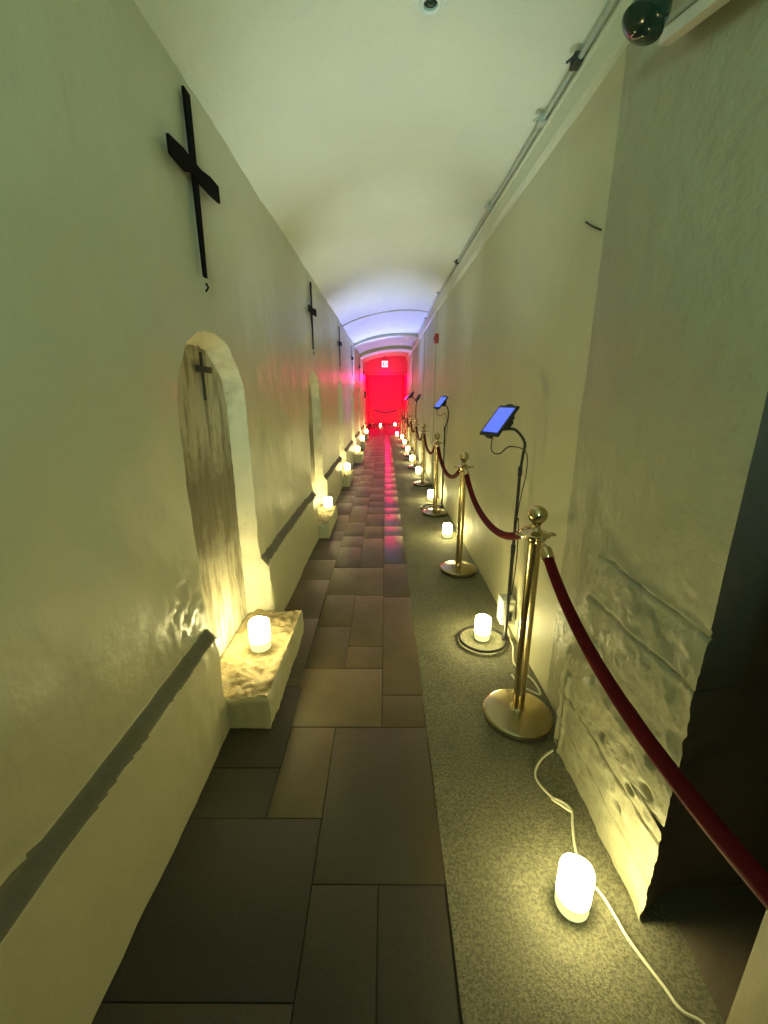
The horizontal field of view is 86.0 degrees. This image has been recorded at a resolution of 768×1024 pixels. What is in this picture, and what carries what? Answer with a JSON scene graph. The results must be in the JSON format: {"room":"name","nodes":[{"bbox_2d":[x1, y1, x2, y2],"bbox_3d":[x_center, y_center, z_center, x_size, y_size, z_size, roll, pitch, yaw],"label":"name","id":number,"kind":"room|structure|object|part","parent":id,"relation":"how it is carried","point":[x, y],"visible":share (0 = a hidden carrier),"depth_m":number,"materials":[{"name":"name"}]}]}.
{"room":"museum exhibit corridor","nodes":[
{"label":"museum exhibit corridor","id":0,"kind":"room"},
{"bbox_2d":[0,0,366,1023],"bbox_3d":[-0.722,-1.679,6.386,0.133,2.599,18.000,0,16,0],"label":"wall","id":1,"kind":"structure","parent":0,"point":[144,518],"depth_m":1.09,"materials":[{"name":"beige paint"}]},
{"bbox_2d":[166,85,219,291],"bbox_3d":[-0.696,-1.175,1.537,0.022,0.642,0.420,0,16,0],"label":"wall cross","id":2,"kind":"object","parent":1,"relation":"attached to","point":[187,162],"visible":1,"depth_m":1.50,"materials":[{"name":"black wood"}]},
{"bbox_2d":[195,352,211,400],"bbox_3d":[-0.784,-0.589,1.795,0.018,0.200,0.145,0,16,0],"label":"cross","id":3,"kind":"object","parent":1,"relation":"attached to","point":[199,368],"visible":1,"depth_m":1.79,"materials":[{"name":"brown wood"}]},
{"bbox_2d":[221,609,303,728],"bbox_3d":[-0.639,0.754,2.144,0.306,0.190,0.765,0,16,0],"label":"stone sill","id":4,"kind":"structure","parent":1,"relation":"attached to","point":[254,683],"depth_m":1.96,"materials":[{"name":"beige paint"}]},
{"bbox_2d":[248,616,270,652],"bbox_3d":[-0.627,0.615,2.082,0.102,0.151,0.102,0,16,0],"label":"candle","id":5,"kind":"object","parent":4,"relation":"on","point":[259,626],"visible":1,"depth_m":2.05,"materials":[{"name":"beige wax"}]},
{"bbox_2d":[308,282,316,354],"bbox_3d":[-0.690,-1.853,3.965,0.022,0.642,0.420,0,16,0],"label":"wall cross","id":6,"kind":"object","parent":1,"relation":"attached to","point":[311,309],"visible":1,"depth_m":3.94,"materials":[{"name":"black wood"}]},
{"bbox_2d":[317,504,336,537],"bbox_3d":[-0.671,0.077,4.571,0.232,0.190,0.765,0,16,0],"label":"stone sill","id":7,"kind":"structure","parent":1,"relation":"attached to","point":[326,519],"depth_m":4.39,"materials":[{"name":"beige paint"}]},
{"bbox_2d":[324,497,331,509],"bbox_3d":[-0.634,-0.096,4.668,0.091,0.140,0.091,-13,20,-38],"label":"candle","id":8,"kind":"object","parent":7,"relation":"on","point":[327,500],"visible":1,"depth_m":4.63,"materials":[{"name":"beige wax"}]},
{"bbox_2d":[338,326,341,369],"bbox_3d":[-0.683,-2.530,6.392,0.022,0.642,0.420,0,16,0],"label":"wall cross","id":9,"kind":"object","parent":1,"relation":"attached to","point":[339,342],"visible":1,"depth_m":6.36,"materials":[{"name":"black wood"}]},
{"bbox_2d":[342,468,352,486],"bbox_3d":[-0.664,-0.601,6.998,0.232,0.190,0.765,0,16,0],"label":"stone sill","id":10,"kind":"structure","parent":1,"relation":"attached to","point":[347,477],"depth_m":6.69,"materials":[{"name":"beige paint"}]},
{"bbox_2d":[344,463,349,471],"bbox_3d":[-0.628,-0.758,7.037,0.091,0.140,0.091,3,16,10],"label":"candle","id":11,"kind":"object","parent":10,"relation":"on","point":[347,465],"visible":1,"depth_m":7.00,"materials":[{"name":"beige wax"}]},
{"bbox_2d":[354,451,363,462],"bbox_3d":[-0.621,-1.278,9.425,0.306,0.190,0.765,0,16,0],"label":"stone sill","id":12,"kind":"structure","parent":1,"relation":"attached to","point":[358,457],"depth_m":9.08,"materials":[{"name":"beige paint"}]},
{"bbox_2d":[360,440,365,448],"bbox_3d":[-0.652,-1.956,11.853,0.232,0.190,0.765,0,16,0],"label":"stone sill","id":13,"kind":"structure","parent":1,"relation":"attached to","point":[363,443],"depth_m":11.52,"materials":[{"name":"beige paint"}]},
{"bbox_2d":[360,346,410,359],"bbox_3d":[0.065,-4.700,12.133,1.503,0.356,0.700,0,16,0],"label":"trim","id":14,"kind":"structure","parent":1,"relation":"attached to","point":[365,354],"depth_m":11.81,"materials":[{"name":"paint"}]},
{"bbox_2d":[354,333,417,348],"bbox_3d":[0.059,-4.055,9.769,1.503,0.326,0.600,0,16,0],"label":"trim","id":15,"kind":"structure","parent":1,"relation":"attached to","point":[392,336],"depth_m":9.52,"materials":[{"name":"paint"}]},
{"bbox_2d":[343,310,429,330],"bbox_3d":[0.053,-3.358,7.213,1.503,0.300,0.500,0,16,0],"label":"trim","id":16,"kind":"structure","parent":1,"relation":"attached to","point":[395,313],"depth_m":7.16,"materials":[{"name":"paint"}]},
{"bbox_2d":[134,0,619,361],"bbox_3d":[0.050,-2.959,6.026,1.547,0.382,18.000,0,16,0],"label":"ceiling","id":17,"kind":"structure","parent":0,"point":[377,136],"depth_m":1.96,"materials":[{"name":"paint"}]},
{"bbox_2d":[414,0,447,16],"bbox_3d":[0.171,-1.869,1.502,0.128,0.037,0.128,0,16,0],"label":"ceiling fitting","id":18,"kind":"object","parent":17,"relation":"attached to","point":[427,8],"visible":1,"depth_m":1.52,"materials":[{"name":"white plastic"}]},
{"bbox_2d":[365,375,406,428],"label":"door","id":19,"kind":"structure","parent":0,"point":[384,393],"depth_m":22.09,"materials":[{"name":"paint"}]},
{"bbox_2d":[365,356,406,374],"bbox_3d":[0.071,-5.289,14.798,1.707,0.713,0.250,0,16,0],"label":"wall","id":20,"kind":"structure","parent":0,"point":[397,365],"depth_m":14.74,"materials":[{"name":"paint"}]},
{"bbox_2d":[381,360,387,367],"bbox_3d":[0.028,-5.272,14.683,0.250,0.250,0.061,0,16,0],"label":"exit sign","id":21,"kind":"object","parent":20,"relation":"attached to","point":[384,363],"visible":1,"depth_m":14.66,"materials":[{"name":"white plastic"}]},
{"bbox_3d":[0.028,-5.266,14.661,0.215,0.215,0.008,0,16,0],"label":"lit panel","id":22,"kind":"part","parent":21,"relation":"part of","materials":[{"name":"white plastic"}]},
{"bbox_2d":[91,424,765,1023],"bbox_3d":[0.350,-1.404,10.301,2.350,0.053,25.400,0,16,0],"label":"floor","id":23,"kind":"structure","parent":0,"point":[379,852],"depth_m":1.29,"materials":[{"name":"tile"}]},
{"bbox_2d":[397,409,405,436],"bbox_3d":[0.637,-3.217,14.881,0.300,0.990,0.300,0,16,0],"label":"stanchion","id":24,"kind":"object","parent":23,"relation":"on","point":[401,409],"visible":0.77,"depth_m":14.87,"materials":[{"name":"gold metal"}]},
{"bbox_2d":[399,410,408,441],"bbox_3d":[0.649,-2.760,13.244,0.300,0.990,0.300,0,16,0],"label":"stanchion","id":25,"kind":"object","parent":23,"relation":"on","point":[404,411],"visible":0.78,"depth_m":13.25,"materials":[{"name":"gold metal"}]},
{"bbox_2d":[401,412,411,447],"bbox_3d":[0.645,-2.303,11.607,0.300,0.990,0.300,0,16,0],"label":"stanchion","id":26,"kind":"object","parent":23,"relation":"on","point":[406,412],"visible":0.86,"depth_m":11.60,"materials":[{"name":"gold metal"}]},
{"bbox_2d":[404,415,413,456],"bbox_3d":[0.640,-1.846,9.969,0.300,0.990,0.300,0,16,0],"label":"stanchion","id":27,"kind":"object","parent":23,"relation":"on","point":[410,416],"visible":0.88,"depth_m":9.97,"materials":[{"name":"gold metal"}]},
{"bbox_2d":[403,392,420,460],"bbox_3d":[0.605,-1.887,9.144,0.293,1.513,0.465,-5,16,-18],"label":"tablet stand","id":28,"kind":"object","parent":23,"relation":"on","point":[412,393],"visible":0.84,"depth_m":9.03,"materials":[{"name":"black metal"}]},
{"bbox_2d":[408,418,420,468],"bbox_3d":[0.636,-1.376,8.284,0.300,0.990,0.300,0,16,0],"label":"stanchion","id":29,"kind":"object","parent":23,"relation":"on","point":[414,466],"visible":0.88,"depth_m":8.29,"materials":[{"name":"gold metal"}]},
{"bbox_2d":[416,467,420,474],"bbox_3d":[0.641,-0.764,7.676,0.091,0.140,0.091,-8,18,-27],"label":"candle","id":30,"kind":"object","parent":23,"relation":"on","point":[418,469],"visible":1,"depth_m":7.64,"materials":[{"name":"beige wax"}]},
{"bbox_2d":[413,424,431,486],"bbox_3d":[0.632,-0.924,6.665,0.300,0.990,0.300,0,16,0],"label":"stanchion","id":31,"kind":"object","parent":23,"relation":"on","point":[422,483],"visible":0.98,"depth_m":6.67,"materials":[{"name":"gold metal"}]},
{"bbox_2d":[415,425,421,440],"bbox_3d":[0.634,-1.414,7.401,0.045,0.249,1.559,0,16,0],"label":"rope","id":32,"kind":"object","parent":31,"relation":"hanging from","point":[416,426],"visible":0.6,"depth_m":7.77,"materials":[{"name":"red fabric"}]},
{"bbox_2d":[423,432,434,454],"bbox_3d":[0.630,-0.948,5.750,0.045,0.259,1.629,0,16,0],"label":"rope","id":33,"kind":"object","parent":31,"relation":"hanging from","point":[424,433],"visible":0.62,"depth_m":6.01,"materials":[{"name":"red fabric"}]},
{"bbox_2d":[428,490,432,500],"bbox_3d":[0.663,-0.238,5.794,0.091,0.140,0.091,-14,21,-41],"label":"candle","id":34,"kind":"object","parent":23,"relation":"on","point":[430,492],"visible":0.77,"depth_m":5.76,"materials":[{"name":"beige wax"}]},
{"bbox_2d":[423,433,446,516],"bbox_3d":[0.628,-0.454,4.980,0.300,0.990,0.300,0,16,0],"label":"stanchion","id":35,"kind":"object","parent":23,"relation":"on","point":[431,512],"visible":0.98,"depth_m":4.99,"materials":[{"name":"gold metal"}]},
{"bbox_2d":[421,395,448,508],"bbox_3d":[0.640,-0.733,5.191,0.333,1.415,0.285,9,18,28],"label":"tablet stand","id":36,"kind":"object","parent":23,"relation":"on","point":[442,401],"visible":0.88,"depth_m":5.10,"materials":[{"name":"black metal"}]},
{"bbox_2d":[443,523,451,537],"bbox_3d":[0.654,0.191,4.256,0.091,0.140,0.091,9,18,30],"label":"candle","id":37,"kind":"object","parent":23,"relation":"on","point":[447,527],"visible":1,"depth_m":4.22,"materials":[{"name":"beige wax"}]},
{"bbox_2d":[440,452,476,577],"bbox_3d":[0.620,0.014,3.304,0.300,0.990,0.300,0,16,0],"label":"stanchion","id":38,"kind":"object","parent":23,"relation":"on","point":[457,568],"visible":0.98,"depth_m":3.31,"materials":[{"name":"gold metal"}]},
{"bbox_2d":[436,442,459,478],"bbox_3d":[0.624,-0.483,4.068,0.047,0.249,1.619,0,16,0],"label":"rope","id":39,"kind":"object","parent":38,"relation":"hanging from","point":[445,471],"visible":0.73,"depth_m":4.23,"materials":[{"name":"red fabric"}]},
{"bbox_2d":[474,614,490,641],"bbox_3d":[0.590,0.691,2.465,0.091,0.140,0.091,4,16,15],"label":"candle","id":40,"kind":"object","parent":23,"relation":"on","point":[482,621],"visible":1,"depth_m":2.44,"materials":[{"name":"white wax"}]},
{"bbox_2d":[458,404,527,652],"bbox_3d":[0.588,0.106,2.281,0.286,1.363,0.286,-11,19,-34],"label":"tablet stand","id":41,"kind":"object","parent":23,"relation":"on","point":[503,417],"visible":0.98,"depth_m":2.18,"materials":[{"name":"black metal"}]},
{"bbox_2d":[483,505,555,742],"bbox_3d":[0.602,0.453,1.734,0.300,0.990,0.300,0,16,0],"label":"stanchion","id":42,"kind":"object","parent":23,"relation":"on","point":[516,714],"visible":0.97,"depth_m":1.75,"materials":[{"name":"gold metal"}]},
{"bbox_2d":[463,466,531,539],"bbox_3d":[0.611,-0.039,2.443,0.047,0.230,1.509,0,16,1],"label":"rope","id":43,"kind":"object","parent":42,"relation":"hanging from","point":[500,533],"visible":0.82,"depth_m":2.42,"materials":[{"name":"red fabric"}]},
{"bbox_2d":[540,534,767,909],"bbox_3d":[0.601,0.435,0.821,0.047,0.273,1.628,0,16,0],"label":"rope","id":44,"kind":"object","parent":42,"relation":"hanging from","point":[746,866],"visible":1,"depth_m":0.87,"materials":[{"name":"red fabric"}]},
{"bbox_2d":[508,629,540,694],"bbox_3d":[0.715,0.785,2.262,0.109,0.066,0.568,0,16,0],"label":"power cable","id":45,"kind":"object","parent":23,"relation":"on","point":[528,676],"visible":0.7,"depth_m":2.13,"materials":[{"name":"white plastic"}]},
{"bbox_2d":[555,853,594,922],"bbox_3d":[0.536,1.055,1.160,0.091,0.140,0.091,0,16,0],"label":"lamp","id":46,"kind":"object","parent":23,"relation":"on","point":[575,883],"visible":1,"depth_m":1.14,"materials":[{"name":"white plastic"}]},
{"bbox_2d":[534,750,704,1023],"bbox_3d":[0.703,1.316,0.451,0.139,0.015,2.561,-1,16,-3],"label":"cable","id":47,"kind":"object","parent":23,"relation":"on","point":[556,800],"visible":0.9,"depth_m":1.15,"materials":[{"name":"white plastic"}]},
{"bbox_2d":[546,0,767,919],"bbox_3d":[0.753,-0.291,1.210,0.106,2.709,0.909,0,16,-1],"label":"wall pier","id":48,"kind":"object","parent":23,"relation":"on","point":[676,387],"depth_m":1.15,"materials":[{"name":"paint"}]},
{"bbox_2d":[621,0,729,45],"bbox_3d":[0.683,-1.130,0.742,0.212,0.402,0.727,0,16,0],"label":"wall lamp","id":49,"kind":"object","parent":48,"relation":"attached to","point":[644,22],"visible":1,"depth_m":0.98,"materials":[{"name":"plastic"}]},
{"bbox_3d":[0.740,-1.049,0.764,0.032,0.234,0.727,0,16,0],"label":"arm","id":50,"kind":"part","parent":49,"relation":"part of","materials":[{"name":"white plastic"}]},
{"bbox_2d":[407,48,625,693],"bbox_3d":[0.801,-2.282,8.342,0.029,2.709,13.900,0,16,0],"label":"wall","id":51,"kind":"structure","parent":0,"point":[515,328],"depth_m":2.28,"materials":[{"name":"beige paint"}]},
{"bbox_2d":[434,333,438,343],"bbox_3d":[0.768,-2.560,6.084,0.062,0.130,0.100,0,16,0],"label":"fire alarm","id":52,"kind":"object","parent":51,"relation":"attached to","point":[436,335],"visible":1,"depth_m":6.04,"materials":[{"name":"red plastic"}]},
{"bbox_2d":[497,594,515,624],"bbox_3d":[0.748,0.598,2.507,0.084,0.165,0.122,0,16,0],"label":"power outlet","id":53,"kind":"object","parent":51,"relation":"attached to","point":[502,598],"visible":0.69,"depth_m":2.48,"materials":[{"name":"white plastic"}]},
{"bbox_3d":[0.747,0.607,2.474,0.068,0.140,0.006,0,16,0],"label":"plate","id":54,"kind":"part","parent":53,"relation":"part of","materials":[{"name":"white plastic"}]},
{"bbox_2d":[407,0,617,353],"bbox_3d":[0.737,-2.889,5.639,0.054,0.260,17.180,0,16,0],"label":"conduit","id":55,"kind":"object","parent":51,"relation":"attached to","point":[576,60],"visible":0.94,"depth_m":1.84,"materials":[{"name":"grey metal"}]},
{"bbox_2d":[406,0,632,360],"bbox_3d":[0.787,-2.923,6.034,0.052,0.356,18.000,0,16,0],"label":"trim","id":56,"kind":"structure","parent":51,"relation":"attached to","point":[611,42],"depth_m":1.83,"materials":[{"name":"paint"}]},
{"bbox_2d":[639,392,767,920],"bbox_3d":[1.079,-0.156,0.725,0.747,2.709,0.285,0,16,0],"label":"doorway","id":57,"kind":"structure","parent":0,"point":[725,746],"depth_m":1.05,"materials":[{"name":"black"}]},
{"bbox_2d":[726,909,767,1023],"bbox_3d":[0.785,0.285,-0.857,0.001,2.710,3.000,0,16,0],"label":"wall","id":58,"kind":"structure","parent":0,"point":[750,1004],"depth_m":0.87,"materials":[{"name":"white paint"}]}
]}

